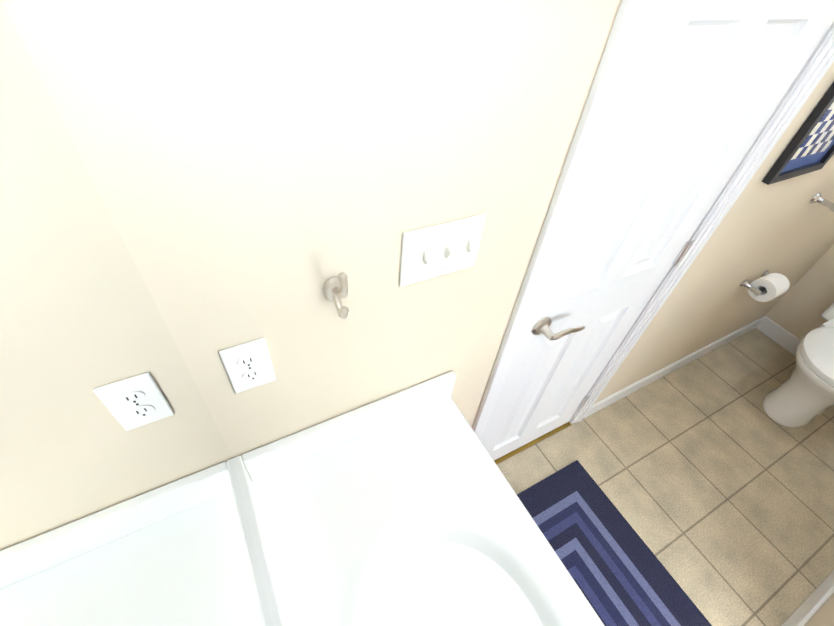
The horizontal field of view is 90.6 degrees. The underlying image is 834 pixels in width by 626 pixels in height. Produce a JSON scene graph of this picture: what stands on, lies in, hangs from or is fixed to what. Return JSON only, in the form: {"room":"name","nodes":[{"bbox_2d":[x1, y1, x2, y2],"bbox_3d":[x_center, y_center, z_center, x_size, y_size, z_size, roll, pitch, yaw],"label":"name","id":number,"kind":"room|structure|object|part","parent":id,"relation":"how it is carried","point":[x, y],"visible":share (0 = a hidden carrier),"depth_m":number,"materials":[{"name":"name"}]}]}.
{"room":"bathroom","nodes":[
{"label":"bathroom","id":0,"kind":"room"},
{"bbox_2d":[2,0,833,457],"bbox_3d":[0.971,-0.408,1.259,3.100,2.440,0.120,-18,50,-23],"label":"wall","id":1,"kind":"structure","parent":0,"point":[262,168],"depth_m":0.57,"materials":[{"name":"paint"}]},
{"bbox_2d":[219,338,275,392],"bbox_3d":[-0.285,0.093,0.704,0.072,0.116,0.009,-18,50,-23],"label":"electrical outlet plate","id":2,"kind":"object","parent":1,"relation":"attached to","point":[247,365],"visible":1,"depth_m":0.70,"materials":[{"name":"white plastic"}]},
{"bbox_2d":[233,455,292,625],"bbox_3d":[0.086,0.998,0.317,0.020,0.138,1.996,-18,50,-23],"label":"backsplash","id":3,"kind":"structure","parent":1,"relation":"attached to","point":[275,594],"depth_m":0.77,"materials":[{"name":"white ceramic"}]},
{"bbox_2d":[324,272,348,318],"bbox_3d":[-0.122,-0.033,0.651,0.034,0.106,0.062,-18,50,-23],"label":"robe hook","id":4,"kind":"object","parent":1,"relation":"attached to","point":[335,289],"visible":1,"depth_m":0.66,"materials":[{"name":"silver metal"}]},
{"bbox_2d":[399,214,485,286],"bbox_3d":[0.049,-0.107,0.740,0.166,0.118,0.021,-18,50,-23],"label":"switch plate","id":5,"kind":"object","parent":1,"relation":"attached to","point":[430,252],"visible":1,"depth_m":0.73,"materials":[{"name":"white plastic"}]},
{"bbox_2d":[494,422,571,464],"bbox_3d":[0.472,0.617,1.902,0.612,0.006,0.042,-18,50,-23],"label":"trim","id":6,"kind":"structure","parent":1,"relation":"attached to","point":[530,444],"depth_m":1.92,"materials":[{"name":"brown wood"}]},
{"bbox_2d":[578,240,692,407],"bbox_3d":[0.827,-0.185,1.286,0.018,1.778,0.013,-18,50,-23],"label":"closet door hinges","id":7,"kind":"object","parent":1,"relation":"attached to","point":[682,253],"visible":1,"depth_m":1.29,"materials":[{"name":"silver metal"}]},
{"bbox_2d":[472,0,833,440],"bbox_3d":[0.534,-0.140,1.206,0.648,2.064,0.121,-18,50,-23],"label":"door frame","id":8,"kind":"structure","parent":1,"relation":"attached to","point":[787,95],"depth_m":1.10,"materials":[{"name":"white wood"}]},
{"bbox_2d":[481,0,833,459],"bbox_3d":[0.551,-0.112,1.187,0.600,2.030,0.035,-18,50,-23],"label":"closet door","id":9,"kind":"structure","parent":1,"relation":"in","point":[705,87],"depth_m":0.95,"materials":[{"name":"white wood"}]},
{"bbox_2d":[531,317,553,340],"bbox_3d":[0.359,0.052,1.143,0.066,0.066,0.050,-18,50,-23],"label":"rose","id":10,"kind":"object","parent":9,"relation":"attached to","point":[542,326],"visible":0.98,"depth_m":1.14,"materials":[{"name":"silver metal"}]},
{"bbox_2d":[552,325,584,339],"bbox_3d":[0.421,0.051,1.150,0.123,0.032,0.021,-18,50,-23],"label":"lever","id":11,"kind":"object","parent":10,"relation":"attached to","point":[560,334],"visible":1,"depth_m":1.13,"materials":[{"name":"silver metal"}]},
{"bbox_2d":[583,316,767,418],"bbox_3d":[1.488,0.271,2.300,1.535,0.100,0.017,-18,50,-23],"label":"baseboard","id":12,"kind":"structure","parent":1,"relation":"attached to","point":[601,404],"depth_m":2.24,"materials":[{"name":"white wood"}]},
{"bbox_2d":[739,270,789,301],"bbox_3d":[1.552,-0.119,1.832,0.210,0.104,0.122,-18,50,-23],"label":"toilet paper holder","id":13,"kind":"object","parent":1,"relation":"attached to","point":[766,286],"visible":1,"depth_m":1.80,"materials":[{"name":"white paper"}]},
{"bbox_2d":[762,82,833,184],"bbox_3d":[1.177,-0.637,1.050,0.310,0.610,0.020,-18,50,-23],"label":"picture","id":14,"kind":"object","parent":1,"relation":"attached to","point":[809,148],"visible":1,"depth_m":1.18,"materials":[{"name":"black"}]},
{"bbox_2d":[789,82,833,160],"bbox_3d":[1.176,-0.638,1.051,0.196,0.486,0.001,-18,50,-23],"label":"print","id":15,"kind":"object","parent":14,"relation":"attached to","point":[821,137],"depth_m":1.18,"materials":[{"name":"blue"}]},
{"bbox_2d":[809,192,833,211],"bbox_3d":[1.823,-0.507,1.656,0.780,0.044,0.080,-18,50,-23],"label":"towel rail","id":16,"kind":"object","parent":1,"relation":"attached to","point":[818,198],"visible":0.96,"depth_m":1.52,"materials":[{"name":"silver metal"}]},
{"bbox_2d":[497,328,833,625],"bbox_3d":[1.311,1.193,1.502,3.220,0.100,2.240,-18,50,-23],"label":"floor","id":17,"kind":"structure","parent":0,"point":[712,479],"depth_m":1.87,"materials":[{"name":"tile"}]},
{"bbox_2d":[253,391,604,625],"bbox_3d":[0.286,1.235,0.735,0.560,0.752,1.996,-18,50,-23],"label":"countertop","id":18,"kind":"structure","parent":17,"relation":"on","point":[405,507],"depth_m":0.88,"materials":[{"name":"white"}]},
{"bbox_2d":[517,460,711,625],"bbox_3d":[0.723,1.240,1.306,0.770,0.011,1.420,-18,50,-23],"label":"rug","id":19,"kind":"object","parent":17,"relation":"on","point":[617,570],"visible":0.46,"depth_m":1.60,"materials":[{"name":"blue fabric"}]},
{"bbox_2d":[763,302,833,427],"bbox_3d":[2.084,0.201,1.951,0.706,0.790,0.500,-18,50,-23],"label":"toilet","id":20,"kind":"object","parent":17,"relation":"on","point":[802,395],"visible":1,"depth_m":1.97,"materials":[{"name":"white ceramic"}]},
{"bbox_3d":[1.998,0.210,1.893,0.497,0.042,0.380,-18,50,-23],"label":"seat lid","id":21,"kind":"part","parent":20,"relation":"part of","materials":[{"name":"white ceramic"}]},
{"bbox_3d":[2.320,0.012,1.930,0.199,0.385,0.480,-18,50,-23],"label":"tank","id":22,"kind":"part","parent":20,"relation":"part of","materials":[{"name":"white ceramic"}]},
{"bbox_2d":[765,245,833,339],"bbox_3d":[2.538,-0.471,1.506,0.120,2.440,0.980,-18,50,-23],"label":"wall","id":23,"kind":"structure","parent":0,"point":[805,301],"depth_m":2.35,"materials":[{"name":"paint"}]},
{"bbox_2d":[757,318,800,355],"bbox_3d":[2.383,0.375,2.302,0.017,0.100,0.930,-18,50,-23],"label":"baseboard","id":24,"kind":"structure","parent":23,"relation":"attached to","point":[771,329],"depth_m":2.51,"materials":[{"name":"white wood"}]},
{"bbox_2d":[804,610,833,625],"bbox_3d":[1.665,0.613,0.322,0.120,2.440,1.020,-18,50,-23],"label":"wall","id":25,"kind":"structure","parent":0,"point":[824,619],"depth_m":1.38,"materials":[{"name":"paint"}]},
{"bbox_2d":[814,593,833,614],"bbox_3d":[2.178,0.087,0.907,1.530,2.440,0.120,-18,50,-23],"label":"wall","id":26,"kind":"structure","parent":0,"point":[827,605],"depth_m":1.44,"materials":[{"name":"paint"}]},
{"bbox_2d":[782,570,833,625],"bbox_3d":[1.939,0.902,1.724,1.543,0.100,0.013,-18,50,-23],"label":"baseboard","id":27,"kind":"structure","parent":26,"relation":"attached to","point":[811,605],"depth_m":1.49,"materials":[{"name":"white wood"}]},
{"bbox_3d":[0.056,0.738,0.008,0.120,2.440,2.240,-18,50,-23],"label":"wall","id":28,"kind":"structure","parent":0,"visible":0},
{"bbox_2d":[0,0,272,625],"bbox_3d":[0.127,0.586,-0.098,0.005,1.026,1.986,-18,50,-23],"label":"mirror","id":29,"kind":"object","parent":28,"relation":"attached to","point":[121,501],"visible":1,"depth_m":0.26,"materials":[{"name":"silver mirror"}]}
]}

